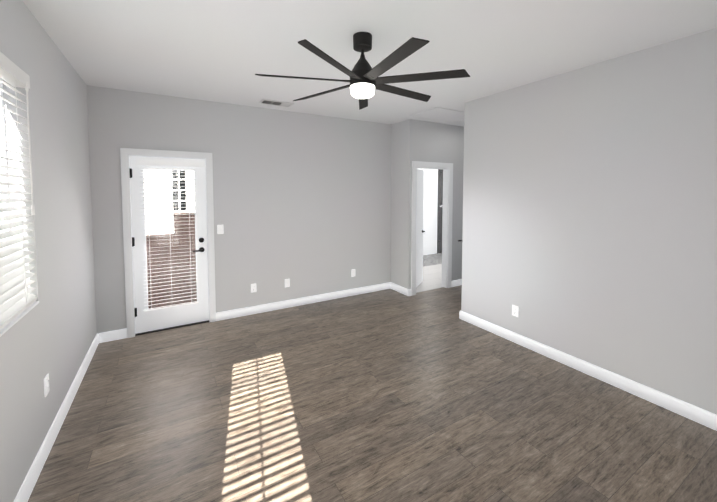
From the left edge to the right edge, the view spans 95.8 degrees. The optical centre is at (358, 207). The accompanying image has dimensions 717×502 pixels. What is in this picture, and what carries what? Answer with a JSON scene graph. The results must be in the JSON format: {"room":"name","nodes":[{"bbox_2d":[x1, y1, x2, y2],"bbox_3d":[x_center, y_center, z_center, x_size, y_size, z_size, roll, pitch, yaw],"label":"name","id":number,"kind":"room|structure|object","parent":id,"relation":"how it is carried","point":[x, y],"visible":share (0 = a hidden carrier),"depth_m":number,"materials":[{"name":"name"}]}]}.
{"room":"empty living room","nodes":[
{"label":"empty living room","id":0,"kind":"room"},
{"bbox_2d":[0,0,96,501],"bbox_3d":[-1.687,0.203,1.359,0.150,2.740,5.039,-2,3,-30],"label":"wall","id":1,"kind":"structure","parent":0,"point":[53,332],"depth_m":2.12,"materials":[{"name":"grey paint"}]},
{"bbox_2d":[0,82,38,336],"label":"window","id":2,"kind":"structure","parent":1,"relation":"in","point":[35,303],"depth_m":1.85,"materials":[{"name":"white"}]},
{"bbox_2d":[0,52,36,329],"bbox_3d":[-1.494,-0.066,1.129,0.078,1.336,1.858,-2,3,-30],"label":"window blind","id":3,"kind":"object","parent":2,"relation":"attached to","point":[16,298],"visible":0.98,"depth_m":1.75,"materials":[{"name":"white plastic"}]},
{"bbox_2d":[44,373,48,396],"bbox_3d":[-1.978,1.130,2.059,0.012,0.116,0.072,-2,3,-30],"label":"electrical outlet","id":4,"kind":"object","parent":1,"relation":"attached to","point":[46,384],"visible":1,"depth_m":2.04,"materials":[{"name":"white plastic"}]},
{"bbox_2d":[14,333,101,501],"bbox_3d":[-1.615,1.517,1.467,0.016,0.105,4.739,-2,3,-30],"label":"baseboard","id":5,"kind":"structure","parent":1,"relation":"attached to","point":[26,489],"depth_m":2.12,"materials":[{"name":"white wood"}]},
{"bbox_2d":[87,85,390,334],"bbox_3d":[-1.127,0.046,4.522,4.031,2.740,0.150,-2,3,-30],"label":"wall","id":6,"kind":"structure","parent":0,"point":[302,202],"depth_m":4.34,"materials":[{"name":"grey paint"}]},
{"bbox_2d":[129,156,208,333],"bbox_3d":[-2.214,0.429,3.839,0.769,2.018,0.115,-2,3,-30],"label":"patio door","id":7,"kind":"structure","parent":6,"relation":"in","point":[156,320],"depth_m":3.83,"materials":[{"name":"white wood"}]},
{"bbox_2d":[135,158,204,313],"bbox_3d":[-2.176,0.327,3.818,0.705,1.762,0.061,-2,3,-30],"label":"door blind","id":8,"kind":"object","parent":7,"relation":"attached to","point":[164,162],"visible":1,"depth_m":3.79,"materials":[{"name":"white plastic"}]},
{"bbox_2d":[217,225,223,233],"bbox_3d":[-1.736,0.278,4.078,0.072,0.116,0.015,-2,3,-30],"label":"light switch","id":9,"kind":"object","parent":6,"relation":"attached to","point":[220,229],"visible":1,"depth_m":4.08,"materials":[{"name":"white plastic"}]},
{"bbox_2d":[251,283,256,292],"bbox_3d":[-1.397,1.077,4.320,0.072,0.116,0.012,-2,3,-30],"label":"electrical outlet","id":10,"kind":"object","parent":6,"relation":"attached to","point":[253,287],"visible":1,"depth_m":4.32,"materials":[{"name":"white plastic"}]},
{"bbox_2d":[285,279,289,286],"bbox_3d":[-0.999,1.066,4.551,0.072,0.116,0.018,-2,3,-30],"label":"electrical outlet","id":11,"kind":"object","parent":6,"relation":"attached to","point":[287,282],"visible":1,"depth_m":4.55,"materials":[{"name":"white plastic"}]},
{"bbox_2d":[216,282,391,320],"bbox_3d":[-0.627,1.352,4.786,2.728,0.105,0.016,-2,3,-30],"label":"baseboard","id":12,"kind":"structure","parent":6,"relation":"attached to","point":[229,314],"depth_m":4.63,"materials":[{"name":"white wood"}]},
{"bbox_2d":[351,269,354,276],"bbox_3d":[-0.079,1.033,5.095,0.072,0.116,0.012,-2,3,-30],"label":"electrical outlet","id":13,"kind":"object","parent":6,"relation":"attached to","point":[352,272],"visible":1,"depth_m":5.09,"materials":[{"name":"white plastic"}]},
{"bbox_2d":[416,169,424,286],"bbox_3d":[0.994,0.354,5.521,0.573,2.000,0.400,-2,3,-30],"label":"bathroom door","id":14,"kind":"structure","parent":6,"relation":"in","point":[419,231],"depth_m":5.61,"materials":[{"name":"white wood"}]},
{"bbox_2d":[22,0,716,126],"bbox_3d":[1.284,-1.366,4.115,8.144,0.120,6.900,-2,3,-30],"label":"ceiling","id":15,"kind":"structure","parent":0,"point":[223,51],"depth_m":2.38,"materials":[{"name":"white paint"}]},
{"bbox_2d":[259,99,293,106],"bbox_3d":[-1.021,-1.296,4.037,0.380,0.012,0.190,-2,3,-30],"label":"ceiling vent","id":16,"kind":"object","parent":15,"relation":"in","point":[275,103],"visible":1,"depth_m":4.03,"materials":[{"name":"white metal"}]},
{"bbox_2d":[255,32,469,109],"bbox_3d":[0.051,-1.000,2.295,1.432,0.430,1.414,-2,3,-30],"label":"ceiling fan","id":17,"kind":"object","parent":15,"relation":"hanging from","point":[365,80],"visible":1,"depth_m":2.23,"materials":[{"name":"black metal"}]},
{"bbox_2d":[409,107,463,122],"bbox_3d":[1.261,-1.331,4.713,0.880,0.010,0.590,-2,3,-30],"label":"ceiling panel","id":18,"kind":"object","parent":15,"relation":"attached to","point":[443,114],"visible":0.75,"depth_m":4.70,"materials":[{"name":"white paint"}]},
{"bbox_2d":[28,253,716,501],"bbox_3d":[1.285,1.491,4.257,8.144,0.120,6.900,-2,3,-30],"label":"floor","id":19,"kind":"structure","parent":0,"point":[388,395],"depth_m":2.31,"materials":[{"name":"brown wood"}]},
{"bbox_2d":[417,168,442,254],"bbox_3d":[1.368,-0.135,8.147,3.973,2.740,0.150,-2,3,-30],"label":"wall","id":20,"kind":"structure","parent":0,"point":[432,210],"depth_m":8.39,"materials":[{"name":"white paint"}]},
{"bbox_2d":[403,119,463,288],"bbox_3d":[1.524,-0.004,5.512,1.783,2.740,0.110,-2,3,-30],"label":"wall","id":21,"kind":"structure","parent":0,"point":[417,140],"depth_m":5.21,"materials":[{"name":"grey paint"}]},
{"bbox_2d":[451,279,461,286],"bbox_3d":[1.887,1.305,5.718,0.715,0.105,0.016,-2,3,-30],"label":"baseboard","id":22,"kind":"structure","parent":21,"relation":"attached to","point":[458,282],"depth_m":5.59,"materials":[{"name":"white wood"}]},
{"bbox_2d":[391,28,716,414],"bbox_3d":[1.838,0.104,3.346,0.120,2.740,4.889,-2,3,-30],"label":"wall","id":23,"kind":"structure","parent":0,"point":[589,234],"depth_m":2.77,"materials":[{"name":"grey paint"}]},
{"bbox_2d":[390,283,409,295],"bbox_3d":[0.677,1.328,5.262,0.035,0.105,0.459,-2,3,-30],"label":"baseboard","id":24,"kind":"structure","parent":23,"relation":"attached to","point":[405,291],"depth_m":5.23,"materials":[{"name":"white wood"}]},
{"bbox_2d":[512,305,518,316],"bbox_3d":[1.695,1.123,3.508,0.012,0.116,0.072,-2,3,-30],"label":"electrical outlet","id":25,"kind":"object","parent":23,"relation":"attached to","point":[515,310],"visible":1,"depth_m":3.50,"materials":[{"name":"white plastic"}]},
{"bbox_2d":[459,310,716,430],"bbox_3d":[2.117,1.451,2.804,0.016,0.105,3.196,-2,3,-30],"label":"baseboard","id":26,"kind":"structure","parent":23,"relation":"attached to","point":[686,410],"depth_m":2.77,"materials":[{"name":"white wood"}]},
{"label":"outside","id":27,"kind":"structure","parent":0,"visible":0},
{"bbox_2d":[146,212,196,309],"bbox_3d":[-2.501,1.263,4.411,7.000,2.320,0.950,-2,3,-30],"label":"fence","id":28,"kind":"structure","parent":27,"point":[182,227],"depth_m":4.63,"materials":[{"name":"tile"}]},
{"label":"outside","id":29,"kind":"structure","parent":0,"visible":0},
{"bbox_2d":[144,170,194,234],"bbox_3d":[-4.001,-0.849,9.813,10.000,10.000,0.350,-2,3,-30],"label":"neighbouring house","id":30,"kind":"structure","parent":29,"point":[160,223],"depth_m":8.93,"materials":[{"name":"white paint"}]}
]}

